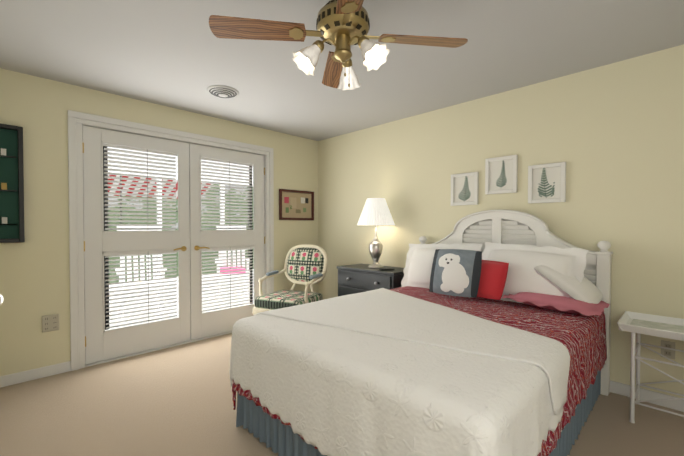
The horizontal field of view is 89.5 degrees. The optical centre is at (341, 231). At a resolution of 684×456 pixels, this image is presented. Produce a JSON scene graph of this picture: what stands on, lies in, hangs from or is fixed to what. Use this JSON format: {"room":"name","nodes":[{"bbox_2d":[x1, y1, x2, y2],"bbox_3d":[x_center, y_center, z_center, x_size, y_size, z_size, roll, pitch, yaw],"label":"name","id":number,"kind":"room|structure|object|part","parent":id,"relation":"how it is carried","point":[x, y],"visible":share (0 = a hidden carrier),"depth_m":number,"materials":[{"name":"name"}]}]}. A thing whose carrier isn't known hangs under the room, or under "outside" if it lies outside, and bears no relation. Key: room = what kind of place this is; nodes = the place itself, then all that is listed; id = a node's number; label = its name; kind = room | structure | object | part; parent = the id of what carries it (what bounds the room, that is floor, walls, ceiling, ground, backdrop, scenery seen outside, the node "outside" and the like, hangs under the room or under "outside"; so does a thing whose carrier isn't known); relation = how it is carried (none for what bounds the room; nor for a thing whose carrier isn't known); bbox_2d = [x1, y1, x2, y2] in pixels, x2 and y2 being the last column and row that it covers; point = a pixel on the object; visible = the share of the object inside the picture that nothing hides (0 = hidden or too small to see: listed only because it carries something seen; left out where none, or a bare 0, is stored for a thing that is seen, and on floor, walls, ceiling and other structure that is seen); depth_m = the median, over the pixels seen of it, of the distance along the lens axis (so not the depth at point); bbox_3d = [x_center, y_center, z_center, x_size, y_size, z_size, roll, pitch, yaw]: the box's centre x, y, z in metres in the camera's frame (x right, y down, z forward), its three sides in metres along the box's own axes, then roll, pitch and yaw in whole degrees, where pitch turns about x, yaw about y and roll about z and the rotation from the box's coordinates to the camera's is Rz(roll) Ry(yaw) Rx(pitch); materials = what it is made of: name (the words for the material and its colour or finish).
{"room":"bedroom","nodes":[
{"label":"bedroom","id":0,"kind":"room"},
{"bbox_2d":[0,68,317,375],"bbox_3d":[-1.708,-0.040,3.624,3.750,2.440,0.120,-1,1,-45],"label":"wall","id":1,"kind":"structure","parent":0,"point":[34,278],"depth_m":2.86,"materials":[{"name":"paint"}]},
{"bbox_2d":[0,123,24,242],"bbox_3d":[-2.705,-0.362,2.502,0.580,0.900,0.050,-1,1,-45],"label":"picture","id":2,"kind":"object","parent":1,"relation":"attached to","point":[11,189],"visible":0.98,"depth_m":2.67,"materials":[{"name":"teal fabric"}]},
{"bbox_2d":[0,361,70,387],"bbox_3d":[-2.642,1.154,2.618,0.920,0.085,0.013,-1,1,-45],"label":"baseboard","id":3,"kind":"structure","parent":1,"relation":"attached to","point":[64,367],"depth_m":2.77,"materials":[{"name":"white paint"}]},
{"bbox_2d":[42,314,58,331],"bbox_3d":[-2.402,0.755,2.842,0.110,0.135,0.024,-1,1,-45],"label":"outlet","id":4,"kind":"object","parent":1,"relation":"attached to","point":[50,322],"visible":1,"depth_m":2.83,"materials":[{"name":"beige plastic"}]},
{"bbox_2d":[82,126,189,363],"bbox_3d":[-1.936,0.120,3.336,0.919,2.100,0.110,-1,1,-45],"label":"french door","id":5,"kind":"structure","parent":1,"relation":"in","point":[102,244],"depth_m":3.29,"materials":[{"name":"white paint"}]},
{"bbox_2d":[68,110,273,370],"bbox_3d":[-1.633,0.072,3.686,2.040,2.215,0.142,-1,1,-45],"label":"door frame","id":6,"kind":"structure","parent":1,"relation":"attached to","point":[77,121],"depth_m":3.00,"materials":[{"name":"white paint"}]},
{"bbox_2d":[189,143,264,339],"bbox_3d":[-1.282,0.110,3.989,0.919,2.100,0.110,-1,1,-45],"label":"french door","id":7,"kind":"structure","parent":1,"relation":"in","point":[204,324],"depth_m":3.95,"materials":[{"name":"white paint"}]},
{"bbox_2d":[279,189,313,219],"bbox_3d":[-0.600,-0.350,4.618,0.570,0.400,0.030,-1,1,-45],"label":"collage","id":8,"kind":"object","parent":1,"relation":"attached to","point":[296,204],"visible":1,"depth_m":4.61,"materials":[{"name":"beige"}]},
{"bbox_2d":[0,333,683,455],"bbox_3d":[0.072,1.239,1.861,3.950,0.060,5.160,-1,1,-45],"label":"floor carpet","id":9,"kind":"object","parent":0,"point":[175,401],"depth_m":2.24,"materials":[{"name":"beige carpet"}]},
{"bbox_2d":[253,244,327,313],"bbox_3d":[-0.563,0.670,3.966,0.664,1.010,0.707,0,1,25],"label":"armchair","id":10,"kind":"object","parent":9,"relation":"on","point":[306,265],"visible":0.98,"depth_m":4.09,"materials":[{"name":"beige wood"}]},
{"bbox_2d":[337,263,403,295],"bbox_3d":[0.363,0.792,3.868,0.462,0.770,0.824,-1,1,-45],"label":"nightstand","id":11,"kind":"object","parent":9,"relation":"on","point":[356,278],"visible":0.29,"depth_m":3.73,"materials":[{"name":"grey paint"}]},
{"bbox_2d":[357,198,394,267],"bbox_3d":[0.382,0.010,3.888,0.426,0.790,0.426,-1,1,-45],"label":"table lamp","id":12,"kind":"object","parent":11,"relation":"on","point":[375,212],"visible":1,"depth_m":3.78,"materials":[{"name":"white fabric"}]},
{"bbox_2d":[379,268,393,270],"bbox_3d":[0.473,0.399,3.647,0.160,0.020,0.050,0,1,-20],"label":"remote","id":13,"kind":"object","parent":11,"relation":"on","point":[381,269],"visible":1,"depth_m":3.63,"materials":[{"name":"black plastic"}]},
{"bbox_2d":[229,210,612,455],"bbox_3d":[0.633,0.510,2.332,2.238,1.383,1.662,-1,1,-45],"label":"bed","id":14,"kind":"object","parent":9,"relation":"on","point":[485,333],"visible":1,"depth_m":1.78,"materials":[{"name":"white fabric"}]},
{"bbox_2d":[232,286,606,455],"bbox_3d":[0.597,0.823,2.300,2.098,0.555,1.621,-1,1,-45],"label":"quilt","id":15,"kind":"object","parent":14,"relation":"on","point":[317,389],"depth_m":1.53,"materials":[{"name":"white fabric"}]},
{"bbox_2d":[477,260,507,299],"bbox_3d":[1.130,0.375,2.720,0.100,0.300,0.330,26,-14,-32],"label":"pillow","id":16,"kind":"object","parent":14,"relation":"on","point":[493,274],"depth_m":2.63,"materials":[{"name":"red fabric"}]},
{"bbox_3d":[1.392,0.498,3.089,0.094,1.383,1.624,-1,1,-45],"label":"headboard","id":17,"kind":"part","parent":14,"relation":"part of","materials":[{"name":"white wood"}]},
{"bbox_2d":[500,292,609,315],"bbox_3d":[1.540,0.499,2.495,0.507,0.100,0.590,-1,4,-45],"label":"pillow","id":18,"kind":"object","parent":14,"relation":"on","point":[553,303],"depth_m":2.38,"materials":[{"name":"pink fabric"}]},
{"bbox_2d":[534,265,602,303],"bbox_3d":[1.660,0.373,2.528,0.360,0.160,0.440,-9,43,-40],"label":"pillow","id":19,"kind":"object","parent":14,"relation":"on","point":[555,280],"depth_m":2.44,"materials":[{"name":"white fabric"}]},
{"bbox_2d":[617,311,683,422],"bbox_3d":[2.179,0.893,2.059,0.435,0.625,0.805,-1,1,-45],"label":"tray table","id":20,"kind":"object","parent":9,"relation":"on","point":[634,323],"visible":1,"depth_m":2.19,"materials":[{"name":"white wood"}]},
{"bbox_2d":[0,0,683,140],"bbox_3d":[0.072,-1.261,1.821,3.950,0.060,5.160,-1,1,-45],"label":"ceiling","id":21,"kind":"structure","parent":0,"point":[178,54],"depth_m":2.38,"materials":[{"name":"grey paint"}]},
{"bbox_2d":[207,85,238,97],"bbox_3d":[-1.062,-1.231,3.078,0.270,0.040,0.270,-1,1,-45],"label":"ceiling vent","id":22,"kind":"object","parent":21,"relation":"in","point":[221,91],"visible":1,"depth_m":3.02,"materials":[{"name":"silver metal"}]},
{"bbox_2d":[209,0,467,89],"bbox_3d":[0.005,-0.990,1.787,1.007,0.480,1.007,1,1,38],"label":"ceiling fan","id":23,"kind":"object","parent":21,"relation":"hanging from","point":[342,26],"visible":1,"depth_m":1.74,"materials":[{"name":"brown wood"}]},
{"bbox_2d":[318,44,683,397],"bbox_3d":[1.435,-0.033,3.201,0.100,2.440,5.160,-1,1,-45],"label":"wall","id":24,"kind":"structure","parent":0,"point":[611,135],"depth_m":2.73,"materials":[{"name":"paint"}]},
{"bbox_2d":[451,172,478,205],"bbox_3d":[1.188,-0.410,3.352,0.025,0.310,0.275,-1,1,-45],"label":"framed picture","id":25,"kind":"object","parent":24,"relation":"attached to","point":[464,188],"visible":1,"depth_m":3.35,"materials":[{"name":"white paper"}]},
{"bbox_2d":[485,155,517,194],"bbox_3d":[1.432,-0.506,3.106,0.025,0.330,0.275,-1,1,-45],"label":"framed picture","id":26,"kind":"object","parent":24,"relation":"attached to","point":[501,174],"visible":1,"depth_m":3.10,"materials":[{"name":"white paper"}]},
{"bbox_2d":[528,162,565,203],"bbox_3d":[1.690,-0.397,2.849,0.025,0.320,0.275,-1,1,-45],"label":"framed picture","id":27,"kind":"object","parent":24,"relation":"attached to","point":[546,183],"visible":1,"depth_m":2.85,"materials":[{"name":"white paper"}]},
{"bbox_2d":[610,380,683,411],"bbox_3d":[1.402,1.145,3.173,0.013,0.085,4.940,-1,1,-45],"label":"baseboard","id":28,"kind":"structure","parent":24,"relation":"attached to","point":[615,387],"depth_m":2.41,"materials":[{"name":"white paint"}]},
{"bbox_2d":[661,340,674,358],"bbox_3d":[2.221,0.806,2.348,0.010,0.115,0.072,-1,1,-45],"label":"outlet","id":29,"kind":"object","parent":24,"relation":"attached to","point":[670,354],"visible":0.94,"depth_m":2.35,"materials":[{"name":"beige plastic"}]},
{"label":"outside","id":30,"kind":"structure","parent":0,"visible":0},
{"bbox_2d":[105,274,253,330],"bbox_3d":[-2.877,1.181,5.487,9.000,0.060,4.140,-1,1,-45],"label":"floor","id":31,"kind":"structure","parent":30,"point":[143,308],"depth_m":5.65,"materials":[{"name":"white"}]},
{"bbox_2d":[115,226,166,320],"bbox_3d":[-2.750,0.542,4.713,0.570,1.233,0.980,-1,1,-35],"label":"rocker","id":32,"kind":"object","parent":31,"relation":"on","point":[141,286],"depth_m":4.85,"materials":[{"name":"white wood"}]},
{"bbox_2d":[108,163,252,289],"bbox_3d":[-4.297,-0.097,6.890,9.000,2.450,0.080,-1,1,-45],"label":"screen frame","id":33,"kind":"object","parent":31,"relation":"on","point":[176,174],"depth_m":7.32,"materials":[{"name":"white"}]},
{"bbox_2d":[215,226,249,299],"bbox_3d":[-1.900,0.522,5.985,0.570,1.233,0.980,0,1,-20],"label":"rocker","id":34,"kind":"object","parent":31,"relation":"on","point":[233,263],"depth_m":6.15,"materials":[{"name":"white wood"}]},
{"bbox_2d":[106,143,252,178],"bbox_3d":[-2.877,-1.324,5.447,9.000,0.050,4.140,-1,1,-45],"label":"ceiling","id":35,"kind":"structure","parent":30,"point":[176,163],"depth_m":6.59,"materials":[{"name":"white"}]},
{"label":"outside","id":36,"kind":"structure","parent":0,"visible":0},
{"bbox_2d":[108,175,212,198],"bbox_3d":[-4.656,-1.319,8.575,3.000,0.830,1.735,-1,1,-45],"label":"canopy","id":37,"kind":"object","parent":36,"point":[176,191],"depth_m":8.80,"materials":[{"name":"red fabric"}]},
{"bbox_2d":[108,184,252,282],"bbox_3d":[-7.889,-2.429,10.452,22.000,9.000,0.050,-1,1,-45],"label":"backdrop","id":38,"kind":"structure","parent":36,"point":[176,254],"depth_m":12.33,"materials":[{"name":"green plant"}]}
]}

